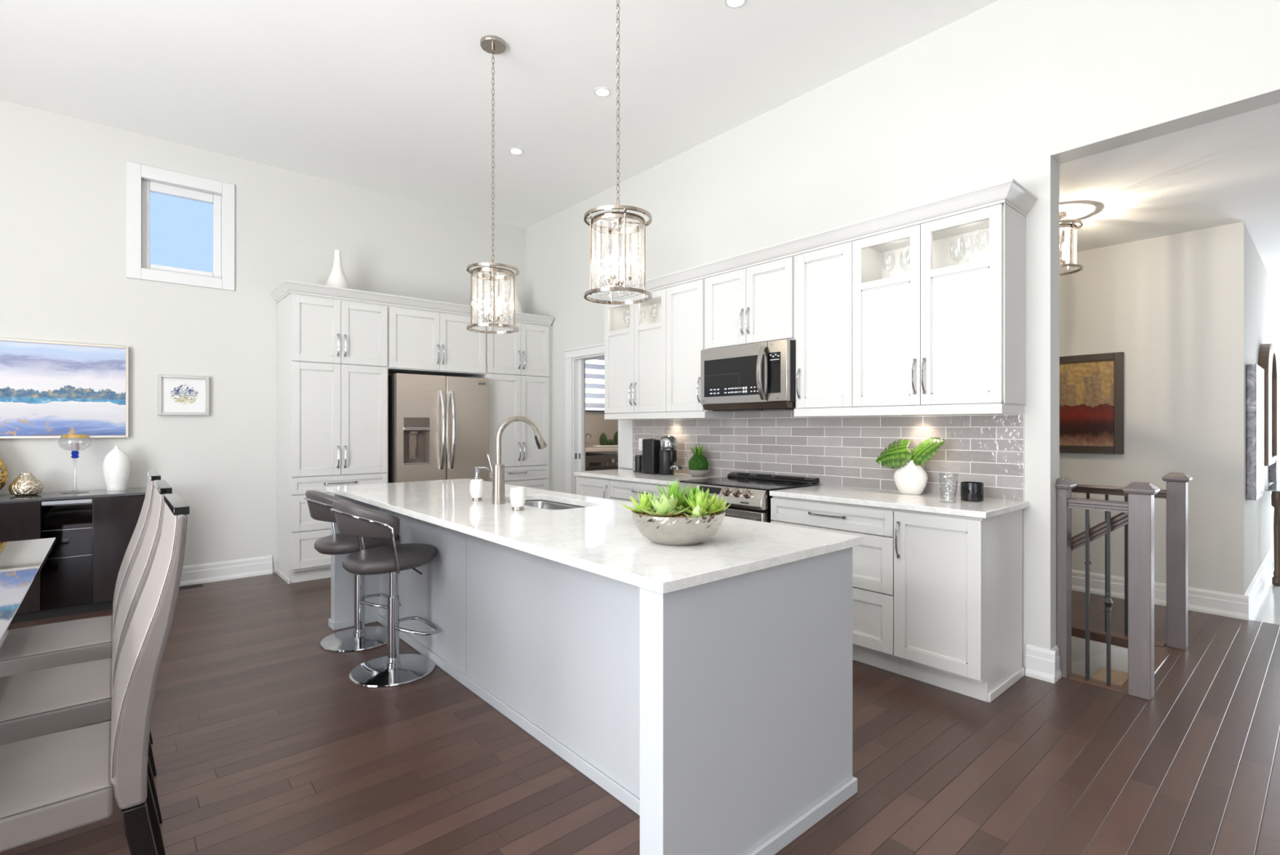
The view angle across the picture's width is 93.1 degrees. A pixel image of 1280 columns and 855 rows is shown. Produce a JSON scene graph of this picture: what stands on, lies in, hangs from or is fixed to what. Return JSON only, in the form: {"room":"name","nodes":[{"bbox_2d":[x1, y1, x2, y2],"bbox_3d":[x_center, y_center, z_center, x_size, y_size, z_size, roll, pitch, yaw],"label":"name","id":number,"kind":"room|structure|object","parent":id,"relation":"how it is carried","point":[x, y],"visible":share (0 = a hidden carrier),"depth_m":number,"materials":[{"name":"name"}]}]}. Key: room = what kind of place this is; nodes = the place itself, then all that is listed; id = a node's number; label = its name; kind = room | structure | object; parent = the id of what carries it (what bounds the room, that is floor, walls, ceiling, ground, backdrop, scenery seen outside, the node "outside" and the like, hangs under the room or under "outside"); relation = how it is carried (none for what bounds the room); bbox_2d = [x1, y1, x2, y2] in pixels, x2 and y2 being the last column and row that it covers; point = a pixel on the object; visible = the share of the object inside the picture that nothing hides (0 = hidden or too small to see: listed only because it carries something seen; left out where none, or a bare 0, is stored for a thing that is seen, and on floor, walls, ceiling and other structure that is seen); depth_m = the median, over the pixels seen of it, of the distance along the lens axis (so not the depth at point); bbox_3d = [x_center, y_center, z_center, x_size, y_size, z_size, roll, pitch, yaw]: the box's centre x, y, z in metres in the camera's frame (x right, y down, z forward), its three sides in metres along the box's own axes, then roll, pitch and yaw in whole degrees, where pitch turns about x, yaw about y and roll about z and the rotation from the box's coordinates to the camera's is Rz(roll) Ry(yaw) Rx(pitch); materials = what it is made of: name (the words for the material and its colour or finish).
{"room":"kitchen","nodes":[
{"label":"kitchen","id":0,"kind":"room"},
{"bbox_2d":[0,99,526,573],"bbox_3d":[-4.007,-0.509,4.930,6.995,3.638,0.200,0,0,-41],"label":"wall","id":1,"kind":"structure","parent":0,"point":[63,179],"depth_m":5.08,"materials":[{"name":"grey paint"}]},
{"bbox_2d":[0,337,128,438],"bbox_3d":[-4.545,-0.272,4.301,1.398,0.712,0.043,0,0,-41],"label":"landscape painting","id":2,"kind":"object","parent":1,"relation":"attached to","point":[49,389],"visible":1,"depth_m":4.50},
{"bbox_2d":[126,160,235,290],"bbox_3d":[-3.808,-1.629,5.044,0.712,0.913,0.148,0,0,-41],"label":"window","id":3,"kind":"structure","parent":1,"relation":"in","point":[142,180],"depth_m":4.98,"materials":[{"name":"white paint"}]},
{"bbox_2d":[157,373,208,415],"bbox_3d":[-3.754,-0.259,4.989,0.337,0.327,0.038,0,0,-41],"label":"picture","id":4,"kind":"object","parent":1,"relation":"attached to","point":[177,394],"visible":1,"depth_m":4.98,"materials":[{"name":"white paper"}]},
{"bbox_2d":[179,555,272,586],"bbox_3d":[-4.930,1.230,3.983,4.360,0.160,0.024,0,0,-41],"label":"baseboard","id":5,"kind":"structure","parent":1,"relation":"attached to","point":[202,573],"depth_m":5.18,"materials":[{"name":"white paint"}]},
{"bbox_2d":[387,305,485,377],"bbox_3d":[-2.099,-0.821,6.038,0.959,0.578,0.612,0,0,-41],"label":"upper cabinet","id":6,"kind":"object","parent":1,"relation":"attached to","point":[420,341],"visible":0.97,"depth_m":5.80,"materials":[{"name":"white paint"}]},
{"bbox_2d":[0,0,997,227],"bbox_3d":[-0.620,-2.368,1.018,6.995,0.080,10.150,0,0,-41],"label":"ceiling","id":7,"kind":"structure","parent":0,"point":[390,97],"depth_m":3.98,"materials":[{"name":"paint"}]},
{"bbox_2d":[466,35,519,333],"bbox_3d":[-0.891,-1.458,3.679,0.311,1.740,0.311,0,0,-41],"label":"pendant light","id":8,"kind":"object","parent":7,"relation":"hanging from","point":[492,44],"visible":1,"depth_m":3.67,"materials":[{"name":"silver metal"}]},
{"bbox_2d":[483,273,502,322],"bbox_3d":[-0.891,-0.786,3.679,0.101,0.299,0.101,0,0,-25],"label":"bulb","id":9,"kind":"object","parent":8,"relation":"on","point":[499,303],"depth_m":3.66,"materials":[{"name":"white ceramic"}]},
{"bbox_2d":[509,147,523,154],"bbox_3d":[-1.045,-2.326,5.119,0.118,0.005,0.118,0,0,-41],"label":"recessed light","id":10,"kind":"object","parent":7,"relation":"in","point":[513,150],"visible":1,"depth_m":5.12,"materials":[{"name":"beige"}]},
{"bbox_2d":[593,87,610,97],"bbox_3d":[-0.262,-2.326,4.214,0.118,0.005,0.118,0,0,-41],"label":"recessed light","id":11,"kind":"object","parent":7,"relation":"in","point":[599,91],"visible":1,"depth_m":4.21,"materials":[{"name":"white paint"}]},
{"bbox_2d":[583,0,652,304],"bbox_3d":[-0.100,-1.458,2.765,0.311,1.740,0.311,0,0,-41],"label":"pendant light","id":12,"kind":"object","parent":7,"relation":"hanging from","point":[627,259],"visible":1,"depth_m":2.76,"materials":[{"name":"silver metal"}]},
{"bbox_2d":[604,222,631,286],"bbox_3d":[-0.100,-0.786,2.765,0.101,0.299,0.101,0,0,-25],"label":"bulb","id":13,"kind":"object","parent":12,"relation":"on","point":[613,257],"depth_m":2.76,"materials":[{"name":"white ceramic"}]},
{"bbox_2d":[724,0,746,8],"bbox_3d":[0.522,-2.326,3.309,0.118,0.005,0.118,0,0,-41],"label":"recessed light","id":14,"kind":"object","parent":7,"relation":"in","point":[730,3],"visible":1,"depth_m":3.33,"materials":[{"name":"beige"}]},
{"bbox_2d":[585,412,617,454],"bbox_3d":[-1.092,-0.045,9.206,2.800,2.710,0.150,0,0,-41],"label":"wall","id":15,"kind":"structure","parent":0,"point":[590,413],"depth_m":9.52,"materials":[{"name":"grey paint"}]},
{"bbox_2d":[585,357,604,412],"bbox_3d":[-0.972,-0.645,9.144,1.700,1.050,0.098,0,0,-41],"label":"zebra blind","id":16,"kind":"object","parent":15,"relation":"attached to","point":[594,368],"visible":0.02,"depth_m":9.41,"materials":[{"name":"white fabric"}]},
{"bbox_2d":[585,446,617,451],"bbox_3d":[-0.681,0.335,9.030,2.190,0.040,0.645,0,0,-41],"label":"countertop","id":17,"kind":"structure","parent":15,"relation":"attached to","point":[591,448],"depth_m":8.76,"materials":[{"name":"beige stone"}]},
{"bbox_2d":[585,433,591,447],"bbox_3d":[-0.770,0.206,9.149,0.075,0.216,0.142,0,0,-41],"label":"tap","id":18,"kind":"object","parent":17,"relation":"on","point":[586,434],"visible":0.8,"depth_m":9.17,"materials":[{"name":"silver metal"}]},
{"bbox_2d":[592,444,617,447],"bbox_3d":[-0.439,0.300,9.407,0.650,0.030,0.140,0,0,-41],"label":"tray","id":19,"kind":"object","parent":17,"relation":"on","point":[593,446],"visible":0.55,"depth_m":9.24,"materials":[{"name":"white stone"}]},
{"bbox_2d":[599,432,607,444],"bbox_3d":[-0.564,0.190,9.299,0.121,0.190,0.121,0,0,-41],"label":"cactus","id":20,"kind":"object","parent":19,"relation":"on","point":[602,439],"visible":0.98,"depth_m":9.26,"materials":[{"name":"green plant"}]},
{"bbox_2d":[606,439,615,444],"bbox_3d":[-0.458,0.239,9.391,0.165,0.090,0.165,0,0,-41],"label":"cactus","id":21,"kind":"object","parent":19,"relation":"on","point":[610,442],"visible":0.87,"depth_m":9.34,"materials":[{"name":"green plant"}]},
{"bbox_2d":[613,431,617,444],"bbox_3d":[-0.351,0.177,9.497,0.132,0.215,0.132,0,0,-41],"label":"cactus","id":22,"kind":"object","parent":19,"relation":"on","point":[615,436],"visible":0.57,"depth_m":9.45,"materials":[{"name":"green plant"}]},
{"bbox_2d":[585,413,617,447],"bbox_3d":[-0.890,0.062,9.271,2.190,0.504,0.014,0,0,-41],"label":"backsplash","id":23,"kind":"structure","parent":15,"relation":"attached to","point":[595,424],"depth_m":9.46,"materials":[{"name":"beige tile"}]},
{"bbox_2d":[0,566,1279,854],"bbox_3d":[1.764,1.335,3.081,13.300,0.050,10.150,0,0,-41],"label":"floor","id":24,"kind":"structure","parent":0,"point":[264,742],"depth_m":2.38,"materials":[{"name":"brown wood"}]},
{"bbox_2d":[0,537,56,648],"bbox_3d":[-2.392,0.929,1.639,1.028,0.762,2.710,0,0,-41],"label":"dining table","id":25,"kind":"object","parent":24,"relation":"on","point":[21,562],"visible":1,"depth_m":2.29,"materials":[{"name":"clear glass"}]},
{"bbox_2d":[0,486,146,623],"bbox_3d":[-4.100,0.895,4.354,0.920,0.830,0.500,0,0,-41],"label":"sideboard","id":26,"kind":"object","parent":24,"relation":"on","point":[93,530],"visible":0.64,"depth_m":4.21,"materials":[{"name":"black wood"}]},
{"bbox_2d":[0,457,8,489],"bbox_3d":[-4.513,0.282,4.141,0.274,0.390,0.274,0,0,-41],"label":"vase","id":27,"kind":"object","parent":26,"relation":"on","point":[4,473],"visible":1,"depth_m":4.19,"materials":[{"name":"gold metal"}]},
{"bbox_2d":[8,472,44,495],"bbox_3d":[-4.311,0.403,4.257,0.177,0.155,0.177,0,0,-41],"label":"vase","id":28,"kind":"object","parent":26,"relation":"on","point":[26,483],"visible":1,"depth_m":4.21,"materials":[{"name":"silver metal"}]},
{"bbox_2d":[57,434,91,493],"bbox_3d":[-4.121,0.268,4.421,0.181,0.424,0.181,0,0,-41],"label":"glass goblet","id":29,"kind":"object","parent":26,"relation":"on","point":[74,454],"visible":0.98,"depth_m":4.40,"materials":[{"name":"clear glass"}]},
{"bbox_2d":[71,442,79,449],"bbox_3d":[-4.121,0.142,4.421,0.042,0.052,0.042,0,0,-41],"label":"candle","id":30,"kind":"object","parent":29,"relation":"on","point":[74,446],"visible":1,"depth_m":4.41,"materials":[{"name":"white wax"}]},
{"bbox_2d":[102,445,129,490],"bbox_3d":[-3.969,0.312,4.595,0.159,0.336,0.159,0,0,-41],"label":"vase","id":31,"kind":"object","parent":26,"relation":"on","point":[116,464],"visible":1,"depth_m":4.55,"materials":[{"name":"ceramic"}]},
{"bbox_2d":[0,470,160,744],"bbox_3d":[-2.364,0.756,2.458,0.643,1.107,0.428,0,0,-41],"label":"dining chair","id":32,"kind":"object","parent":24,"relation":"on","point":[42,646],"visible":0.48,"depth_m":2.40,"materials":[{"name":"grey leather"}]},
{"bbox_2d":[0,480,172,823],"bbox_3d":[-1.932,0.756,1.959,0.643,1.107,0.428,0,0,-41],"label":"dining chair","id":33,"kind":"object","parent":24,"relation":"on","point":[37,703],"visible":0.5,"depth_m":1.93,"materials":[{"name":"grey leather"}]},
{"bbox_2d":[0,493,189,854],"bbox_3d":[-1.522,0.756,1.486,0.643,1.107,0.428,0,0,-41],"label":"dining chair","id":34,"kind":"object","parent":24,"relation":"on","point":[53,784],"visible":1,"depth_m":1.48,"materials":[{"name":"grey leather"}]},
{"bbox_2d":[178,583,203,589],"bbox_3d":[-3.712,1.308,4.934,0.245,0.005,0.080,0,0,-41],"label":"floor vent","id":35,"kind":"object","parent":24,"relation":"in","point":[201,584],"visible":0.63,"depth_m":4.96,"materials":[{"name":"black metal"}]},
{"bbox_2d":[276,293,387,583],"bbox_3d":[-2.763,0.100,5.463,0.795,2.420,0.612,0,0,-41],"label":"pantry cabinet","id":36,"kind":"object","parent":24,"relation":"on","point":[332,353],"visible":0.87,"depth_m":5.21,"materials":[{"name":"white paint"}]},
{"bbox_2d":[326,249,349,299],"bbox_3d":[-2.741,-1.355,5.497,0.194,0.488,0.194,0,0,-41],"label":"vase","id":37,"kind":"object","parent":36,"relation":"on","point":[337,277],"visible":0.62,"depth_m":5.45,"materials":[{"name":"ceramic"}]},
{"bbox_2d":[269,280,554,325],"bbox_3d":[-2.118,-1.153,6.018,2.594,0.086,0.620,0,0,-41],"label":"crown molding","id":38,"kind":"structure","parent":36,"relation":"on","point":[285,287],"depth_m":5.51,"materials":[{"name":"white paint"}]},
{"bbox_2d":[303,489,400,652],"bbox_3d":[-1.760,0.843,3.708,0.524,0.935,0.555,0,0,-41],"label":"bar stool","id":39,"kind":"object","parent":24,"relation":"on","point":[360,637],"visible":0.73,"depth_m":3.62,"materials":[{"name":"silver metal"}]},
{"bbox_2d":[329,499,440,687],"bbox_3d":[-1.357,0.843,3.230,0.524,0.935,0.555,0,0,-41],"label":"bar stool","id":40,"kind":"object","parent":24,"relation":"on","point":[395,668],"visible":1,"depth_m":3.15,"materials":[{"name":"silver metal"}]},
{"bbox_2d":[387,373,488,483],"bbox_3d":[-2.037,0.398,5.990,0.911,1.765,0.717,0,0,-41],"label":"refrigerator","id":41,"kind":"object","parent":24,"relation":"on","point":[438,425],"visible":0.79,"depth_m":5.71,"materials":[{"name":"metal"}]},
{"bbox_2d":[467,317,551,490],"bbox_3d":[-1.435,0.100,6.612,0.795,2.420,0.612,0,0,-41],"label":"pantry cabinet","id":42,"kind":"object","parent":24,"relation":"on","point":[518,365],"visible":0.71,"depth_m":6.42,"materials":[{"name":"white paint"}]},
{"bbox_2d":[505,280,522,322],"bbox_3d":[-1.388,-1.355,6.668,0.194,0.488,0.194,0,0,-41],"label":"vase","id":43,"kind":"object","parent":42,"relation":"on","point":[517,306],"visible":0.45,"depth_m":6.62,"materials":[{"name":"ceramic"}]},
{"bbox_2d":[328,492,857,854],"bbox_3d":[-0.623,0.868,3.085,0.980,0.884,3.219,0,0,-41],"label":"kitchen island","id":44,"kind":"object","parent":24,"relation":"on","point":[718,713],"visible":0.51,"depth_m":2.06,"materials":[{"name":"grey paint"}]},
{"bbox_2d":[326,478,862,593],"bbox_3d":[-0.632,0.410,3.087,0.985,0.030,3.245,0,0,-41],"label":"island countertop","id":45,"kind":"structure","parent":44,"relation":"on","point":[602,536],"depth_m":2.21,"materials":[{"name":"white stone"}]},
{"bbox_2d":[469,466,488,501],"bbox_3d":[-0.864,0.304,3.246,0.093,0.182,0.075,0,0,-41],"label":"soap dispenser","id":46,"kind":"object","parent":45,"relation":"on","point":[477,484],"visible":1,"depth_m":3.22,"materials":[{"name":"white ceramic"}]},
{"bbox_2d":[469,479,484,497],"bbox_3d":[-0.871,0.329,3.240,0.075,0.096,0.075,0,0,-41],"label":"bottle","id":47,"kind":"object","parent":46,"relation":"on","point":[477,486],"depth_m":3.21,"materials":[{"name":"white ceramic"}]},
{"bbox_2d":[486,415,546,504],"bbox_3d":[-0.637,0.169,3.164,0.315,0.452,0.119,0,0,-16],"label":"faucet","id":48,"kind":"object","parent":45,"relation":"on","point":[497,473],"visible":1,"depth_m":3.10,"materials":[{"name":"silver metal"}]},
{"bbox_2d":[510,486,525,510],"bbox_3d":[-0.580,0.341,2.877,0.073,0.108,0.073,0,0,-41],"label":"tumbler","id":49,"kind":"object","parent":45,"relation":"on","point":[517,494],"visible":1,"depth_m":2.85,"materials":[{"name":"white ceramic"}]},
{"bbox_2d":[524,499,583,509],"bbox_3d":[-0.499,0.521,3.205,0.330,0.192,0.650,0,0,-41],"label":"sink","id":50,"kind":"object","parent":45,"relation":"in","point":[543,504],"visible":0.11,"depth_m":3.48,"materials":[{"name":"metal"}]},
{"bbox_2d":[621,479,731,545],"bbox_3d":[0.123,0.290,2.103,0.347,0.209,0.356,0,0,-41],"label":"succulent bowl","id":51,"kind":"object","parent":45,"relation":"on","point":[673,519],"visible":1,"depth_m":2.00,"materials":[{"name":"silver metal"}]},
{"bbox_2d":[576,475,611,498],"bbox_3d":[-0.207,0.868,5.308,0.600,0.884,0.473,0,0,-41],"label":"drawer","id":52,"kind":"object","parent":24,"relation":"on","point":[593,486],"visible":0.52,"depth_m":5.13,"materials":[{"name":"white paint"}]},
{"bbox_2d":[609,479,675,503],"bbox_3d":[0.213,0.868,4.824,0.600,0.884,0.805,0,0,-41],"label":"base cabinet","id":53,"kind":"object","parent":24,"relation":"on","point":[620,490],"visible":0.21,"depth_m":4.76,"materials":[{"name":"white paint"}]},
{"bbox_2d":[573,468,721,485],"bbox_3d":[0.073,0.410,5.023,0.599,0.030,1.300,0,0,-41],"label":"countertop","id":54,"kind":"structure","parent":53,"relation":"on","point":[627,474],"depth_m":4.89,"materials":[{"name":"white stone"}]},
{"bbox_2d":[633,454,642,472],"bbox_3d":[-0.008,0.295,5.281,0.092,0.200,0.092,0,0,-41],"label":"milk frother","id":55,"kind":"object","parent":54,"relation":"on","point":[638,458],"visible":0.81,"depth_m":5.25,"materials":[{"name":"silver metal"}]},
{"bbox_2d":[640,435,683,475],"bbox_3d":[0.185,0.234,5.072,0.200,0.322,0.467,0,0,-41],"label":"coffee machine","id":56,"kind":"object","parent":54,"relation":"on","point":[659,455],"visible":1,"depth_m":4.99,"materials":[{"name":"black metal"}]},
{"bbox_2d":[686,442,711,476],"bbox_3d":[0.454,0.255,4.816,0.216,0.280,0.200,0,0,-41],"label":"topiary","id":57,"kind":"object","parent":54,"relation":"on","point":[698,464],"visible":1,"depth_m":4.76,"materials":[{"name":"green plant"}]},
{"bbox_2d":[686,468,710,476],"bbox_3d":[0.463,0.367,4.812,0.182,0.055,0.182,0,0,-41],"label":"pot","id":58,"kind":"object","parent":57,"relation":"on","point":[693,472],"depth_m":4.75,"materials":[{"name":"white ceramic"}]},
{"bbox_2d":[678,471,818,522],"bbox_3d":[0.719,0.813,4.196,0.676,0.934,0.787,0,0,-41],"label":"range","id":59,"kind":"object","parent":24,"relation":"on","point":[749,497],"visible":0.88,"depth_m":3.97,"materials":[{"name":"silver metal"}]},
{"bbox_2d":[679,476,815,490],"bbox_3d":[0.729,0.389,4.204,0.515,0.008,0.787,0,0,-41],"label":"cooktop","id":60,"kind":"object","parent":59,"relation":"in","point":[752,483],"depth_m":4.15,"materials":[{"name":"black glass"}]},
{"bbox_2d":[770,496,900,674],"bbox_3d":[1.259,0.868,3.616,0.600,0.884,0.780,0,0,-41],"label":"base cabinet","id":61,"kind":"object","parent":24,"relation":"on","point":[873,561],"visible":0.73,"depth_m":3.27,"materials":[{"name":"white paint"}]},
{"bbox_2d":[769,484,1029,518],"bbox_3d":[1.424,0.410,3.462,0.599,0.030,1.228,0,0,-41],"label":"countertop","id":62,"kind":"structure","parent":61,"relation":"on","point":[923,502],"depth_m":3.26,"materials":[{"name":"white stone"}]},
{"bbox_2d":[875,436,945,494],"bbox_3d":[1.595,0.227,3.562,0.132,0.335,0.415,0,0,-41],"label":"vase","id":63,"kind":"object","parent":62,"relation":"on","point":[910,477],"visible":1,"depth_m":3.53,"materials":[{"name":"white ceramic"}]},
{"bbox_2d":[937,472,958,502],"bbox_3d":[1.605,0.319,3.158,0.095,0.152,0.095,0,0,-41],"label":"glass tumbler","id":64,"kind":"object","parent":62,"relation":"on","point":[938,473],"visible":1,"depth_m":3.16,"materials":[{"name":"clear glass"}]},
{"bbox_2d":[960,481,983,501],"bbox_3d":[1.774,0.346,3.238,0.110,0.097,0.110,0,0,-41],"label":"candle jar","id":65,"kind":"object","parent":62,"relation":"on","point":[969,491],"visible":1,"depth_m":3.19,"materials":[{"name":"black glass"}]},
{"bbox_2d":[893,508,1024,702],"bbox_3d":[1.658,0.868,3.158,0.604,0.884,0.433,0,0,-41],"label":"base cabinet","id":66,"kind":"object","parent":24,"relation":"on","point":[957,580],"visible":0.98,"depth_m":2.99,"materials":[{"name":"white paint"}]},
{"bbox_2d":[1055,477,1159,700],"bbox_3d":[2.113,0.791,3.377,0.170,1.037,1.194,0,0,-41],"label":"stair railing","id":67,"kind":"object","parent":24,"relation":"on","point":[1138,512],"visible":0.97,"depth_m":3.01,"materials":[{"name":"grey wood"}]},
{"bbox_2d":[1071,645,1173,687],"bbox_3d":[2.008,2.283,4.197,0.868,1.951,2.438,0,0,-41],"label":"staircase","id":68,"kind":"structure","parent":24,"relation":"attached to","point":[1119,655],"depth_m":3.72,"materials":[{"name":"carpet"}]},
{"bbox_2d":[1071,471,1192,649],"bbox_3d":[2.784,0.791,4.078,0.148,1.037,1.377,0,0,-41],"label":"stair railing","id":69,"kind":"object","parent":24,"relation":"on","point":[1175,494],"visible":0.48,"depth_m":3.59,"materials":[{"name":"grey wood"}]},
{"bbox_2d":[1265,480,1279,586],"bbox_3d":[5.750,0.911,5.229,1.300,0.797,0.420,0,0,-41],"label":"console table","id":70,"kind":"object","parent":24,"relation":"on","point":[1274,487],"visible":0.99,"depth_m":4.99,"materials":[{"name":"brown wood"}]},
{"bbox_2d":[526,0,1279,673],"bbox_3d":[2.045,-0.509,3.325,0.155,3.638,10.150,0,0,-41],"label":"wall","id":71,"kind":"structure","parent":0,"point":[1019,91],"depth_m":3.40,"materials":[{"name":"grey paint"}]},
{"bbox_2d":[564,342,632,493],"bbox_3d":[-0.373,0.244,6.100,0.179,2.132,1.125,0,0,-41],"label":"door frame","id":72,"kind":"structure","parent":71,"relation":"in","point":[575,367],"depth_m":6.39,"materials":[{"name":"white paint"}]},
{"bbox_2d":[604,288,667,419],"bbox_3d":[0.053,-0.588,5.224,0.364,1.045,0.806,0,0,-41],"label":"upper cabinet","id":73,"kind":"object","parent":71,"relation":"attached to","point":[635,344],"visible":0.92,"depth_m":5.14,"materials":[{"name":"white paint"}]},
{"bbox_2d":[595,178,1037,301],"bbox_3d":[0.842,-1.153,4.308,0.370,0.086,3.347,0,0,-41],"label":"crown molding","id":74,"kind":"structure","parent":73,"relation":"on","point":[1010,192],"depth_m":3.55,"materials":[{"name":"white paint"}]},
{"bbox_2d":[666,278,733,418],"bbox_3d":[0.454,-0.588,4.761,0.364,1.045,0.419,0,0,-41],"label":"upper cabinet","id":75,"kind":"object","parent":71,"relation":"attached to","point":[686,303],"visible":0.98,"depth_m":4.67,"materials":[{"name":"white paint"}]},
{"bbox_2d":[706,255,795,349],"bbox_3d":[0.847,-0.838,4.307,0.364,0.545,0.782,0,0,-41],"label":"upper cabinet","id":76,"kind":"object","parent":71,"relation":"attached to","point":[756,304],"visible":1,"depth_m":4.17,"materials":[{"name":"white paint"}]},
{"bbox_2d":[700,338,795,411],"bbox_3d":[0.815,-0.335,4.265,0.468,0.454,0.753,0,0,-41],"label":"microwave","id":77,"kind":"object","parent":76,"relation":"attached to","point":[759,375],"visible":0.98,"depth_m":4.10,"materials":[{"name":"metal"}]},
{"bbox_2d":[794,240,853,417],"bbox_3d":[1.238,-0.588,3.856,0.364,1.045,0.411,0,0,-41],"label":"upper cabinet","id":78,"kind":"object","parent":71,"relation":"attached to","point":[824,277],"visible":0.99,"depth_m":3.76,"materials":[{"name":"white paint"}]},
{"bbox_2d":[632,404,1024,501],"bbox_3d":[0.986,0.132,4.420,0.012,0.524,3.201,0,0,-41],"label":"tile backsplash","id":79,"kind":"structure","parent":71,"relation":"attached to","point":[988,449],"depth_m":3.96,"materials":[{"name":"tile"}]},
{"bbox_2d":[638,438,643,450],"bbox_3d":[0.039,0.163,5.499,0.006,0.115,0.155,0,0,-41],"label":"outlet plate","id":80,"kind":"object","parent":79,"relation":"attached to","point":[640,440],"visible":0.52,"depth_m":5.54,"materials":[{"name":"white plastic"}]},
{"bbox_2d":[852,203,1026,415],"bbox_3d":[1.638,-0.588,3.395,0.366,1.045,0.811,0,0,-41],"label":"upper cabinet","id":81,"kind":"object","parent":71,"relation":"attached to","point":[942,335],"visible":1,"depth_m":3.25,"materials":[{"name":"white paint"}]},
{"bbox_2d":[1025,644,1061,683],"bbox_3d":[2.138,1.230,3.199,0.179,0.160,0.131,0,0,-41],"label":"baseboard","id":82,"kind":"structure","parent":71,"relation":"attached to","point":[1040,661],"depth_m":3.15,"materials":[{"name":"white paint"}]},
{"bbox_2d":[1071,635,1126,662],"bbox_3d":[2.087,2.486,4.848,0.098,2.249,3.200,0,0,-41],"label":"wall","id":83,"kind":"structure","parent":0,"point":[1077,643],"depth_m":3.90,"materials":[{"name":"grey paint"}]},
{"bbox_2d":[1059,221,1245,595],"bbox_3d":[2.996,-0.045,5.523,0.120,2.710,3.570,0,0,-41],"label":"wall","id":84,"kind":"structure","parent":0,"point":[1174,304],"depth_m":4.41,"materials":[{"name":"grey paint"}]},
{"bbox_2d":[1059,351,1124,453],"bbox_3d":[3.423,-0.180,4.906,0.038,0.775,0.782,0,0,-41],"label":"framed painting","id":85,"kind":"object","parent":84,"relation":"attached to","point":[1091,386],"visible":0.55,"depth_m":4.75,"materials":[{"name":"red paint"}]},
{"bbox_2d":[1071,569,1248,620],"bbox_3d":[2.982,1.230,5.429,0.024,0.160,3.494,0,0,-41],"label":"baseboard","id":86,"kind":"structure","parent":84,"relation":"attached to","point":[1206,601],"depth_m":4.31,"materials":[{"name":"white paint"}]},
{"bbox_2d":[1059,102,1279,297],"bbox_3d":[5.184,-1.440,4.554,6.200,0.080,7.900,0,0,-41],"label":"ceiling","id":87,"kind":"structure","parent":0,"point":[1226,171],"depth_m":3.54,"materials":[{"name":"paint"}]},
{"bbox_2d":[1059,211,1083,275],"bbox_3d":[2.745,-1.212,4.010,0.301,0.377,0.301,0,0,-41],"label":"ceiling light","id":88,"kind":"object","parent":87,"relation":"attached to","point":[1062,214],"visible":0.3,"depth_m":3.96,"materials":[{"name":"silver metal"}]},
{"bbox_2d":[1062,250,1066,263],"bbox_3d":[2.745,-1.181,4.010,0.119,0.244,0.119,0,0,-41],"label":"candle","id":89,"kind":"object","parent":88,"relation":"on","point":[1064,259],"depth_m":3.98,"materials":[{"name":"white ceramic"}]},
{"bbox_2d":[1245,226,1279,591],"bbox_3d":[5.705,-0.045,5.587,4.060,2.710,0.120,0,0,-41],"label":"wall","id":90,"kind":"structure","parent":0,"point":[1262,298],"depth_m":4.82,"materials":[{"name":"grey paint"}]},
{"bbox_2d":[1246,363,1263,500],"bbox_3d":[4.477,0.037,4.408,0.620,0.945,0.050,0,0,-41],"label":"canvas","id":91,"kind":"object","parent":90,"relation":"attached to","point":[1255,373],"visible":1,"depth_m":4.22},
{"bbox_2d":[1244,543,1274,617],"bbox_3d":[5.669,1.230,5.460,4.080,0.160,0.024,0,0,-41],"label":"baseboard","id":92,"kind":"structure","parent":90,"relation":"attached to","point":[1255,589],"depth_m":4.79,"materials":[{"name":"white paint"}]},
{"bbox_2d":[1257,342,1276,466],"bbox_3d":[5.225,-0.190,5.041,0.740,1.000,0.073,0,0,-41],"label":"arched mirror","id":93,"kind":"object","parent":90,"relation":"attached to","point":[1267,357],"visible":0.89,"depth_m":4.81,"materials":[{"name":"brown metal"}]},
{"bbox_2d":[1268,379,1279,482],"bbox_3d":[6.019,0.037,5.744,0.620,0.945,0.050,0,0,-41],"label":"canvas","id":94,"kind":"object","parent":90,"relation":"attached to","point":[1273,468],"visible":0.52,"depth_m":5.63},
{"bbox_3d":[0.047,1.335,7.891,2.800,0.050,3.630,0,0,-41],"label":"floor","id":95,"kind":"structure","parent":0,"visible":0},
{"bbox_2d":[585,453,617,471],"bbox_3d":[-0.742,0.855,8.940,0.660,0.890,0.650,0,0,-41],"label":"washing machine","id":96,"kind":"object","parent":95,"relation":"on","point":[593,461],"visible":0.27,"depth_m":8.72,"materials":[{"name":"silver metal"}]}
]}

